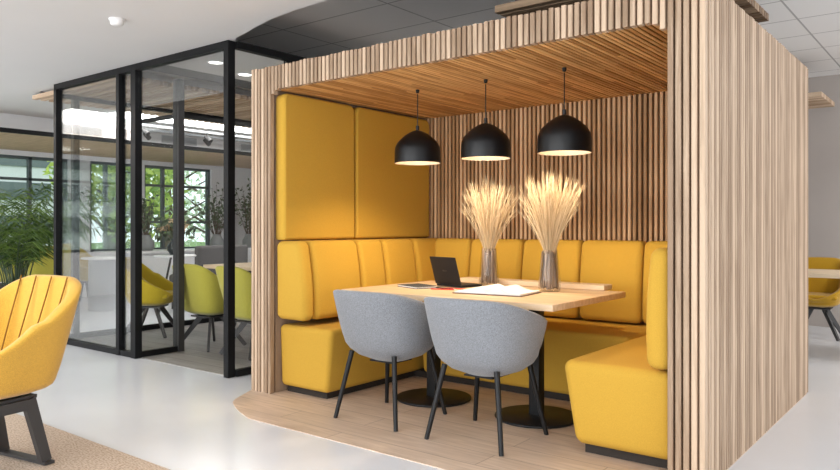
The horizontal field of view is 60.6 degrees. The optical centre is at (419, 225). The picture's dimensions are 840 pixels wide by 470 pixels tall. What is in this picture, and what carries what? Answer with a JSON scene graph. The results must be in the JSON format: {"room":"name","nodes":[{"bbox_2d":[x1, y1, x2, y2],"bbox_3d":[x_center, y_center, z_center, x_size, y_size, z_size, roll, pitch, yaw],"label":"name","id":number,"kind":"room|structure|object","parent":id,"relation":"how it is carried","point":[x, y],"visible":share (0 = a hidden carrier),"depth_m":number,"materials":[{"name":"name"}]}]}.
{"room":"open-plan office","nodes":[
{"label":"open-plan office","id":0,"kind":"room"},
{"bbox_2d":[0,149,250,296],"bbox_3d":[-8.031,-0.280,8.562,0.200,2.860,15.600,0,0,38],"label":"wall","id":1,"kind":"structure","parent":0,"point":[242,175],"depth_m":12.72,"materials":[{"name":"white paint"}]},
{"bbox_2d":[0,154,66,243],"bbox_3d":[-6.638,-0.320,10.328,0.080,1.500,3.100,0,0,38],"label":"window","id":2,"kind":"structure","parent":1,"relation":"in","point":[28,179],"depth_m":11.11,"materials":[{"name":"grey"}]},
{"bbox_2d":[90,161,129,251],"bbox_3d":[-5.206,-0.320,12.160,0.080,1.500,0.850,0,0,38],"label":"window","id":3,"kind":"structure","parent":1,"relation":"in","point":[105,164],"depth_m":12.03,"materials":[{"name":"grey metal"}]},
{"bbox_2d":[0,127,250,168],"bbox_3d":[-5.962,-1.163,9.228,2.140,0.055,11.200,0,0,38],"label":"trim","id":4,"kind":"structure","parent":1,"relation":"attached to","point":[10,138],"depth_m":10.58,"materials":[{"name":"beige wood"}]},
{"bbox_2d":[145,165,209,248],"bbox_3d":[-4.446,-0.320,13.133,0.080,1.500,1.380,0,0,38],"label":"window","id":5,"kind":"structure","parent":1,"relation":"in","point":[161,185],"depth_m":13.03,"materials":[{"name":"grey metal"}]},
{"bbox_2d":[0,0,325,139],"bbox_3d":[-3.974,-1.555,5.390,11.100,0.300,15.600,0,0,38],"label":"ceiling","id":6,"kind":"structure","parent":0,"point":[44,44],"depth_m":5.42,"materials":[{"name":"paint"}]},
{"bbox_2d":[109,17,124,26],"bbox_3d":[-2.059,-1.383,4.884,0.104,0.045,0.104,0,0,38],"label":"smoke detector","id":7,"kind":"object","parent":6,"relation":"attached to","point":[114,21],"visible":1,"depth_m":4.85,"materials":[{"name":"white plastic"}]},
{"bbox_2d":[32,75,250,127],"bbox_3d":[-1.811,-1.370,9.075,1.770,0.070,5.150,0,0,38],"label":"raft","id":8,"kind":"object","parent":6,"relation":"hanging from","point":[155,93],"visible":0.27,"depth_m":7.52,"materials":[{"name":"brown wood"}]},
{"bbox_2d":[142,123,172,136],"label":"track light","id":9,"kind":"object","parent":6,"relation":"hanging from","point":[147,133],"depth_m":9.25,"materials":[{"name":"grey metal"}]},
{"bbox_2d":[143,128,172,139],"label":"track light","id":10,"kind":"object","parent":6,"relation":"hanging from","point":[154,130],"depth_m":10.03,"materials":[{"name":"grey metal"}]},
{"bbox_2d":[98,110,250,133],"bbox_3d":[-2.453,-1.397,10.421,0.700,0.014,4.200,0,0,38],"label":"ceiling light panel","id":11,"kind":"object","parent":6,"relation":"attached to","point":[110,113],"visible":0.34,"depth_m":9.78,"materials":[{"name":"white plastic"}]},
{"bbox_2d":[184,128,223,142],"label":"track light","id":12,"kind":"object","parent":6,"relation":"hanging from","point":[206,136],"depth_m":9.92,"materials":[{"name":"grey metal"}]},
{"bbox_2d":[184,133,223,145],"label":"track light","id":13,"kind":"object","parent":6,"relation":"hanging from","point":[206,142],"depth_m":10.66,"materials":[{"name":"grey metal"}]},
{"bbox_2d":[206,60,223,64],"bbox_3d":[-1.754,-1.402,6.168,0.156,0.008,0.156,0,0,38],"label":"recessed light","id":14,"kind":"object","parent":6,"relation":"in","point":[214,62],"visible":0.97,"depth_m":6.17,"materials":[{"name":"white plastic"}]},
{"bbox_2d":[235,135,250,138],"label":"track light","id":15,"kind":"object","parent":6,"relation":"hanging from","point":[240,136],"depth_m":10.41,"materials":[{"name":"grey metal"}]},
{"bbox_2d":[235,139,250,142],"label":"track light","id":16,"kind":"object","parent":6,"relation":"hanging from","point":[241,140],"depth_m":11.23,"materials":[{"name":"grey metal"}]},
{"bbox_2d":[236,73,250,76],"bbox_3d":[-1.622,-1.402,6.662,0.156,0.008,0.156,0,0,38],"label":"recessed light","id":17,"kind":"object","parent":6,"relation":"in","point":[238,74],"visible":0.87,"depth_m":6.66,"materials":[{"name":"white plastic"}]},
{"bbox_2d":[16,297,839,469],"bbox_3d":[-1.255,1.223,3.266,18.000,0.154,15.600,0,0,38],"label":"floor","id":18,"kind":"structure","parent":0,"point":[172,417],"depth_m":4.22,"materials":[{"name":"white concrete"}]},
{"bbox_2d":[0,249,27,282],"bbox_3d":[-5.829,0.709,10.303,0.586,0.896,0.622,0,0,8],"label":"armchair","id":19,"kind":"object","parent":18,"relation":"on","point":[16,249],"visible":0.07,"depth_m":10.09,"materials":[{"name":"fabric"}]},
{"bbox_2d":[26,246,70,275],"bbox_3d":[-5.085,0.709,9.860,0.586,0.896,0.622,0,0,-22],"label":"armchair","id":20,"kind":"object","parent":18,"relation":"on","point":[38,269],"visible":0.31,"depth_m":9.64,"materials":[{"name":"yellow fabric"}]},
{"bbox_2d":[63,244,93,301],"bbox_3d":[-4.983,0.709,10.630,0.622,0.896,0.586,0,0,8],"label":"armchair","id":21,"kind":"object","parent":18,"relation":"on","point":[83,263],"visible":0.15,"depth_m":10.63,"materials":[{"name":"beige fabric"}]},
{"bbox_2d":[0,413,169,469],"bbox_3d":[-2.898,1.145,3.112,4.000,0.010,2.535,0,0,38],"label":"sisal rug","id":22,"kind":"object","parent":18,"relation":"on","point":[69,451],"visible":0.73,"depth_m":3.57,"materials":[{"name":"beige carpet"}]},
{"bbox_2d":[0,275,81,465],"bbox_3d":[-2.009,0.693,3.405,0.654,0.889,0.622,0,0,28],"label":"armchair","id":23,"kind":"object","parent":22,"relation":"on","point":[37,312],"visible":1,"depth_m":3.41,"materials":[{"name":"yellow fabric"}]},
{"bbox_2d":[80,256,129,310],"bbox_3d":[-4.314,0.788,9.908,0.660,0.717,0.660,0,0,38],"label":"counter","id":24,"kind":"object","parent":18,"relation":"on","point":[101,269],"visible":0.66,"depth_m":9.69,"materials":[{"name":"white plastic"}]},
{"bbox_2d":[54,40,234,377],"bbox_3d":[-2.519,-0.128,6.297,2.775,2.551,0.064,0,0,38],"label":"glass wall","id":25,"kind":"structure","parent":18,"relation":"on","point":[228,46],"depth_m":6.24,"materials":[{"name":"black metal"}]},
{"bbox_2d":[148,65,250,88],"bbox_3d":[-0.704,-1.575,8.616,0.480,0.250,5.790,0,0,38],"label":"trim","id":26,"kind":"structure","parent":25,"relation":"attached to","point":[164,69],"depth_m":6.93,"materials":[{"name":"grey paint"}]},
{"bbox_2d":[126,257,172,337],"bbox_3d":[-2.846,0.740,7.562,0.591,0.824,0.557,0,0,0],"label":"armchair","id":27,"kind":"object","parent":18,"relation":"on","point":[157,291],"visible":0.56,"depth_m":7.42,"materials":[{"name":"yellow fabric"}]},
{"bbox_2d":[162,291,172,298],"bbox_3d":[-2.784,0.722,7.562,0.399,0.053,0.428,0,0,0],"label":"seat cushion","id":28,"kind":"object","parent":27,"relation":"on","point":[165,294],"depth_m":7.37,"materials":[{"name":"yellow fabric"}]},
{"bbox_2d":[62,94,250,338],"bbox_3d":[-2.620,-0.088,8.421,0.060,2.464,3.156,0,0,38],"label":"glass wall","id":29,"kind":"structure","parent":18,"relation":"on","point":[75,100],"depth_m":7.29,"materials":[{"name":"black metal"}]},
{"bbox_2d":[93,248,250,279],"bbox_3d":[-4.076,0.778,12.819,0.710,0.736,3.220,0,0,38],"label":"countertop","id":30,"kind":"structure","parent":18,"relation":"on","point":[159,265],"depth_m":11.98,"materials":[{"name":"white plastic"}]},
{"bbox_2d":[142,235,154,250],"bbox_3d":[-4.551,0.278,11.959,0.260,0.262,0.260,0,0,38],"label":"flower vase","id":31,"kind":"object","parent":30,"relation":"on","point":[148,244],"visible":0.81,"depth_m":11.87,"materials":[{"name":"grey ceramic"}]},
{"bbox_2d":[126,194,164,234],"bbox_3d":[-4.619,-0.167,11.938,0.648,0.757,0.604,0,0,38],"label":"bouquet","id":32,"kind":"object","parent":31,"relation":"in","point":[146,228],"visible":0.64,"depth_m":11.89,"materials":[{"name":"green plant"}]},
{"bbox_2d":[93,248,250,254],"bbox_3d":[-4.076,0.430,12.819,0.710,0.040,3.220,0,0,38],"label":"countertop","id":33,"kind":"structure","parent":30,"relation":"on","point":[185,249],"depth_m":11.86,"materials":[{"name":"white plastic"}]},
{"bbox_2d":[210,234,223,244],"bbox_3d":[-3.689,0.278,13.062,0.260,0.262,0.260,0,0,38],"label":"flower vase","id":34,"kind":"object","parent":30,"relation":"on","point":[216,239],"visible":0.73,"depth_m":12.97,"materials":[{"name":"grey ceramic"}]},
{"bbox_2d":[192,182,237,233],"bbox_3d":[-3.682,-0.288,12.996,0.716,1.000,0.747,0,0,27],"label":"bouquet","id":35,"kind":"object","parent":34,"relation":"in","point":[219,225],"visible":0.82,"depth_m":12.98,"materials":[{"name":"green plant"}]},
{"bbox_2d":[242,234,250,247],"bbox_3d":[-3.239,0.278,13.637,0.260,0.262,0.260,0,0,38],"label":"flower vase","id":36,"kind":"object","parent":30,"relation":"on","point":[246,240],"visible":0.61,"depth_m":13.53,"materials":[{"name":"grey ceramic"}]},
{"bbox_2d":[235,178,250,233],"bbox_3d":[-3.228,-0.357,13.678,0.617,1.137,0.632,0,0,-35],"label":"bouquet","id":37,"kind":"object","parent":36,"relation":"in","point":[247,216],"visible":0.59,"depth_m":13.64,"materials":[{"name":"green plant"}]},
{"bbox_2d":[153,254,195,311],"bbox_3d":[-3.315,0.773,9.724,0.560,0.762,0.560,0,0,38],"label":"side table","id":38,"kind":"object","parent":18,"relation":"on","point":[163,255],"visible":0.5,"depth_m":9.62,"materials":[{"name":"white plastic"}]},
{"bbox_2d":[167,239,172,254],"bbox_3d":[-3.315,0.279,9.724,0.200,0.218,0.200,0,0,38],"label":"flower vase","id":39,"kind":"object","parent":38,"relation":"on","point":[170,245],"visible":0.41,"depth_m":9.64,"materials":[{"name":"grey"}]},
{"bbox_2d":[153,211,198,241],"bbox_3d":[-3.308,0.006,9.735,0.588,0.452,0.646,0,0,-4],"label":"flower bouquet","id":40,"kind":"object","parent":39,"relation":"in","point":[166,225],"visible":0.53,"depth_m":9.65,"materials":[{"name":"beige plant"}]},
{"bbox_2d":[142,79,250,356],"bbox_3d":[-1.731,-0.098,7.663,0.655,2.484,3.056,0,0,38],"label":"glass wall","id":41,"kind":"structure","parent":18,"relation":"on","point":[178,115],"depth_m":6.57,"materials":[{"name":"grey metal"}]},
{"bbox_2d":[169,245,247,281],"bbox_3d":[-3.241,0.722,11.037,0.800,0.864,0.900,0,0,38],"label":"lounge sofa","id":42,"kind":"object","parent":18,"relation":"on","point":[212,254],"visible":0.23,"depth_m":10.66,"materials":[{"name":"grey fabric"}]},
{"bbox_2d":[172,264,246,351],"bbox_3d":[-2.000,0.749,6.825,0.557,0.806,0.591,0,0,34],"label":"armchair","id":43,"kind":"object","parent":18,"relation":"on","point":[203,298],"visible":0.69,"depth_m":6.59,"materials":[{"name":"fabric"}]},
{"bbox_2d":[203,262,250,325],"bbox_3d":[-1.430,0.785,7.508,1.600,0.746,0.830,0,0,38],"label":"meeting table","id":44,"kind":"object","parent":18,"relation":"on","point":[246,266],"visible":0.15,"depth_m":7.58,"materials":[{"name":"brown wood"}]},
{"bbox_2d":[215,266,250,359],"bbox_3d":[-1.483,0.749,6.420,0.557,0.806,0.591,0,0,42],"label":"armchair","id":45,"kind":"object","parent":18,"relation":"on","point":[242,277],"visible":0.28,"depth_m":6.18,"materials":[{"name":"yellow fabric"}]},
{"bbox_2d":[235,41,306,376],"bbox_3d":[-0.433,-0.130,6.713,0.060,2.547,3.156,0,0,38],"label":"glass wall","id":46,"kind":"structure","parent":18,"relation":"on","point":[241,46],"depth_m":5.63,"materials":[{"name":"black metal"}]},
{"bbox_2d":[333,289,446,431],"bbox_3d":[-0.199,0.759,4.309,0.640,0.780,0.605,0,0,38],"label":"tub chair","id":47,"kind":"object","parent":18,"relation":"on","point":[386,328],"visible":0.88,"depth_m":4.08,"materials":[{"name":"grey fabric"}]},
{"bbox_2d":[277,238,666,468],"bbox_3d":[0.578,0.624,4.756,2.706,1.043,1.657,0,0,38],"label":"sofa","id":48,"kind":"object","parent":18,"relation":"on","point":[610,366],"visible":0.51,"depth_m":4.85,"materials":[{"name":"yellow fabric"}]},
{"bbox_2d":[277,241,312,320],"bbox_3d":[-0.848,0.370,4.888,0.291,0.536,0.108,0,0,38],"label":"cushion","id":49,"kind":"object","parent":48,"relation":"on","point":[294,258],"depth_m":4.83,"materials":[{"name":"yellow fabric"}]},
{"bbox_2d":[299,240,360,318],"bbox_3d":[-0.668,0.370,5.119,0.291,0.536,0.466,0,0,38],"label":"cushion","id":50,"kind":"object","parent":48,"relation":"on","point":[335,264],"depth_m":4.98,"materials":[{"name":"yellow fabric"}]},
{"bbox_2d":[346,239,385,286],"bbox_3d":[-0.437,0.370,5.415,0.291,0.536,0.271,0,0,38],"label":"cushion","id":51,"kind":"object","parent":48,"relation":"on","point":[371,253],"depth_m":5.33,"materials":[{"name":"yellow fabric"}]},
{"bbox_2d":[376,239,416,284],"bbox_3d":[-0.235,0.370,5.673,0.291,0.536,0.371,0,0,38],"label":"cushion","id":52,"kind":"object","parent":48,"relation":"on","point":[399,255],"depth_m":5.58,"materials":[{"name":"yellow fabric"}]},
{"bbox_2d":[398,238,438,301],"bbox_3d":[0.011,0.370,5.987,0.291,0.536,0.412,0,0,38],"label":"cushion","id":53,"kind":"object","parent":48,"relation":"on","point":[423,248],"depth_m":5.83,"materials":[{"name":"yellow fabric"}]},
{"bbox_2d":[435,238,474,277],"bbox_3d":[0.282,0.384,5.913,0.361,0.564,0.199,0,0,38],"label":"cushion","id":54,"kind":"object","parent":48,"relation":"on","point":[460,249],"depth_m":5.81,"materials":[{"name":"yellow fabric"}]},
{"bbox_2d":[469,239,526,279],"bbox_3d":[0.616,0.384,5.652,0.473,0.564,0.199,0,0,38],"label":"cushion","id":55,"kind":"object","parent":48,"relation":"on","point":[509,252],"depth_m":5.54,"materials":[{"name":"yellow fabric"}]},
{"bbox_2d":[522,239,584,317],"bbox_3d":[0.993,0.384,5.358,0.470,0.564,0.199,0,0,38],"label":"cushion","id":56,"kind":"object","parent":48,"relation":"on","point":[569,252],"depth_m":5.24,"materials":[{"name":"yellow fabric"}]},
{"bbox_2d":[579,240,646,322],"bbox_3d":[1.362,0.384,5.069,0.454,0.564,0.199,0,0,38],"label":"cushion","id":57,"kind":"object","parent":48,"relation":"on","point":[618,263],"depth_m":4.98,"materials":[{"name":"yellow fabric"}]},
{"bbox_2d":[642,241,666,322],"bbox_3d":[1.769,0.384,4.751,0.564,0.564,0.199,0,0,38],"label":"cushion","id":58,"kind":"object","parent":48,"relation":"on","point":[647,247],"depth_m":4.85,"materials":[{"name":"yellow fabric"}]},
{"bbox_2d":[646,248,666,369],"bbox_3d":[1.267,0.384,3.538,0.121,0.564,0.585,0,0,38],"label":"cushion","id":59,"kind":"object","parent":48,"relation":"on","point":[656,314],"depth_m":3.31,"materials":[{"name":"yellow fabric"}]},
{"bbox_2d":[342,280,625,428],"bbox_3d":[0.385,0.776,4.557,1.515,0.737,0.965,0,0,38],"label":"meeting table","id":60,"kind":"object","parent":18,"relation":"on","point":[525,416],"visible":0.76,"depth_m":4.29,"materials":[{"name":"brown wood"}]},
{"bbox_2d":[397,283,436,288],"bbox_3d":[-0.017,0.400,4.785,0.170,0.014,0.240,0,0,-32],"label":"notebook","id":61,"kind":"object","parent":60,"relation":"on","point":[416,285],"visible":1,"depth_m":4.75,"materials":[{"name":"grey paper"}]},
{"bbox_2d":[431,288,456,289],"bbox_3d":[0.153,0.403,4.577,0.175,0.007,0.008,0,0,18],"label":"pencil","id":62,"kind":"object","parent":60,"relation":"on","point":[431,288],"visible":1,"depth_m":4.58,"materials":[{"name":"red"}]},
{"bbox_2d":[430,256,481,287],"bbox_3d":[0.243,0.307,4.874,0.247,0.201,0.264,0,0,-38],"label":"laptop","id":63,"kind":"object","parent":60,"relation":"on","point":[445,269],"visible":0.98,"depth_m":4.81,"materials":[{"name":"black plastic"}]},
{"bbox_2d":[452,284,541,296],"bbox_3d":[0.468,0.385,4.366,0.452,0.044,0.309,0,0,31],"label":"open book","id":64,"kind":"object","parent":60,"relation":"on","point":[495,289],"visible":1,"depth_m":4.28,"materials":[{"name":"white paper"}]},
{"bbox_2d":[460,277,611,290],"bbox_3d":[0.759,0.391,4.909,1.110,0.033,0.130,0,0,38],"label":"ledge","id":65,"kind":"object","parent":60,"relation":"on","point":[534,283],"visible":0.8,"depth_m":4.82,"materials":[{"name":"brown wood"}]},
{"bbox_3d":[0.472,0.279,4.924,0.142,0.255,0.142,0,0,38],"label":"glass vase","id":66,"kind":"object","parent":60,"relation":"on","visible":0},
{"bbox_2d":[459,175,521,283],"bbox_3d":[0.476,0.019,4.925,0.430,0.751,0.414,0,0,18],"label":"bundle","id":67,"kind":"object","parent":66,"relation":"in","point":[485,215],"visible":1,"depth_m":4.88,"materials":[{"name":"plant"}]},
{"bbox_3d":[0.807,0.279,4.484,0.142,0.255,0.142,0,0,38],"label":"glass vase","id":68,"kind":"object","parent":60,"relation":"on","visible":0},
{"bbox_2d":[516,171,585,289],"bbox_3d":[0.801,0.013,4.497,0.471,0.764,0.455,0,0,38],"label":"bundle","id":69,"kind":"object","parent":68,"relation":"in","point":[549,219],"visible":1,"depth_m":4.44,"materials":[{"name":"plant"}]},
{"bbox_2d":[424,297,548,455],"bbox_3d":[0.342,0.759,3.880,0.640,0.780,0.605,0,0,38],"label":"tub chair","id":70,"kind":"object","parent":18,"relation":"on","point":[491,340],"visible":1,"depth_m":3.66,"materials":[{"name":"grey fabric"}]},
{"bbox_2d":[251,0,807,469],"bbox_3d":[0.750,0.027,4.999,3.085,2.236,2.335,0,0,38],"label":"booth","id":71,"kind":"object","parent":18,"relation":"on","point":[695,114],"visible":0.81,"depth_m":4.18,"materials":[{"name":"brown wood"}]},
{"bbox_2d":[276,94,353,239],"bbox_3d":[-0.740,-0.407,5.196,0.087,1.010,0.707,0,0,38],"label":"wall panel","id":72,"kind":"object","parent":71,"relation":"attached to","point":[315,137],"visible":1,"depth_m":5.11,"materials":[{"name":"yellow fabric"}]},
{"bbox_2d":[353,107,428,238],"bbox_3d":[-0.230,-0.407,5.848,0.087,1.010,0.919,0,0,38],"label":"wall panel","id":73,"kind":"object","parent":71,"relation":"attached to","point":[391,200],"visible":0.88,"depth_m":5.72,"materials":[{"name":"yellow fabric"}]},
{"bbox_2d":[395,89,440,164],"bbox_3d":[-0.017,-0.677,4.899,0.314,0.501,0.314,0,0,38],"label":"pendant lamp","id":74,"kind":"object","parent":71,"relation":"hanging from","point":[417,147],"visible":1,"depth_m":4.79,"materials":[{"name":"black metal"}]},
{"bbox_2d":[461,79,510,160],"bbox_3d":[0.416,-0.677,4.555,0.314,0.501,0.314,0,0,38],"label":"pendant lamp","id":75,"kind":"object","parent":71,"relation":"hanging from","point":[485,141],"visible":1,"depth_m":4.44,"materials":[{"name":"black metal"}]},
{"bbox_2d":[537,67,591,155],"bbox_3d":[0.846,-0.677,4.213,0.314,0.501,0.314,0,0,38],"label":"pendant lamp","id":76,"kind":"object","parent":71,"relation":"hanging from","point":[563,135],"visible":1,"depth_m":4.10,"materials":[{"name":"black metal"}]},
{"bbox_2d":[808,257,839,340],"bbox_3d":[4.143,0.744,7.478,0.516,0.824,0.560,0,0,36],"label":"armchair","id":77,"kind":"object","parent":18,"relation":"on","point":[823,293],"visible":0.61,"depth_m":7.52,"materials":[{"name":"yellow fabric"}]},
{"bbox_2d":[808,292,837,300],"bbox_3d":[4.108,0.726,7.430,0.396,0.053,0.378,0,0,36],"label":"seat cushion","id":78,"kind":"object","parent":77,"relation":"on","point":[812,296],"depth_m":7.25,"materials":[{"name":"yellow fabric"}]},
{"bbox_2d":[808,269,839,278],"bbox_3d":[3.887,0.779,6.354,2.500,0.735,0.700,0,0,38],"label":"table","id":79,"kind":"object","parent":18,"relation":"on","point":[813,273],"visible":0.02,"depth_m":6.27,"materials":[{"name":"brown wood"}]},
{"bbox_3d":[-4.867,0.925,8.469,1.000,0.443,0.850,0,0,38],"label":"wooden planter","id":80,"kind":"object","parent":18,"relation":"on","visible":0},
{"bbox_2d":[0,178,115,286],"bbox_3d":[-4.778,0.072,8.460,2.201,1.266,2.280,0,0,38],"label":"potted palm","id":81,"kind":"object","parent":80,"relation":"in","point":[32,235],"visible":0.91,"depth_m":8.41,"materials":[{"name":"green plant"}]},
{"bbox_2d":[142,0,839,90],"bbox_3d":[-1.255,-1.760,3.266,18.000,0.100,15.600,0,0,38],"label":"ceiling","id":82,"kind":"structure","parent":0,"point":[809,30],"depth_m":6.10,"materials":[{"name":"tile"}]},
{"bbox_2d":[495,0,768,22],"bbox_3d":[1.340,-1.340,4.491,1.280,0.070,1.228,0,0,38],"label":"raft","id":83,"kind":"object","parent":82,"relation":"hanging from","point":[752,8],"visible":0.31,"depth_m":4.32,"materials":[{"name":"brown wood"}]},
{"bbox_2d":[808,91,834,108],"bbox_3d":[3.629,-1.305,7.757,1.365,0.070,0.794,0,0,38],"label":"raft","id":84,"kind":"object","parent":82,"relation":"hanging from","point":[815,99],"visible":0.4,"depth_m":7.33,"materials":[{"name":"beige wood"}]},
{"bbox_2d":[808,74,839,326],"bbox_3d":[3.543,-0.280,9.161,17.700,2.860,0.200,0,0,38],"label":"wall","id":85,"kind":"structure","parent":0,"point":[823,123],"depth_m":8.20,"materials":[{"name":"grey paint"}]},
{"bbox_2d":[0,113,250,151],"bbox_3d":[-5.737,-1.300,9.053,1.010,0.210,11.200,0,0,38],"label":"trim","id":86,"kind":"structure","parent":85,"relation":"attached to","point":[14,121],"depth_m":9.89,"materials":[{"name":"white paint"}]},
{"label":"outside","id":87,"kind":"structure","parent":0,"visible":0},
{"bbox_2d":[91,241,204,248],"bbox_3d":[-25.187,1.500,26.031,48.250,0.100,70.000,0,0,38],"label":"ground","id":88,"kind":"structure","parent":87,"point":[192,244],"depth_m":53.46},
{"bbox_2d":[0,158,53,245],"bbox_3d":[-23.119,-3.200,15.848,4.050,9.300,28.500,0,0,38],"label":"office building","id":89,"kind":"structure","parent":88,"relation":"on","point":[9,167],"depth_m":24.66,"materials":[{"name":"grey"}]},
{"bbox_2d":[43,161,189,248],"bbox_3d":[-6.786,-0.498,15.880,3.137,3.910,2.896,0,0,-13],"label":"tree","id":90,"kind":"object","parent":88,"relation":"on","point":[149,172],"visible":0.27,"depth_m":15.55,"materials":[{"name":"green plant"}]},
{"bbox_2d":[126,171,204,246],"bbox_3d":[-6.757,-0.782,19.549,3.752,4.476,3.530,0,0,38],"label":"tree","id":91,"kind":"object","parent":88,"relation":"on","point":[170,211],"visible":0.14,"depth_m":19.58,"materials":[{"name":"green plant"}]},
{"bbox_2d":[145,171,204,247],"bbox_3d":[-6.608,-0.786,22.422,4.068,4.485,3.204,0,0,-34],"label":"tree","id":92,"kind":"object","parent":88,"relation":"on","point":[199,173],"visible":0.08,"depth_m":22.31,"materials":[{"name":"green plant"}]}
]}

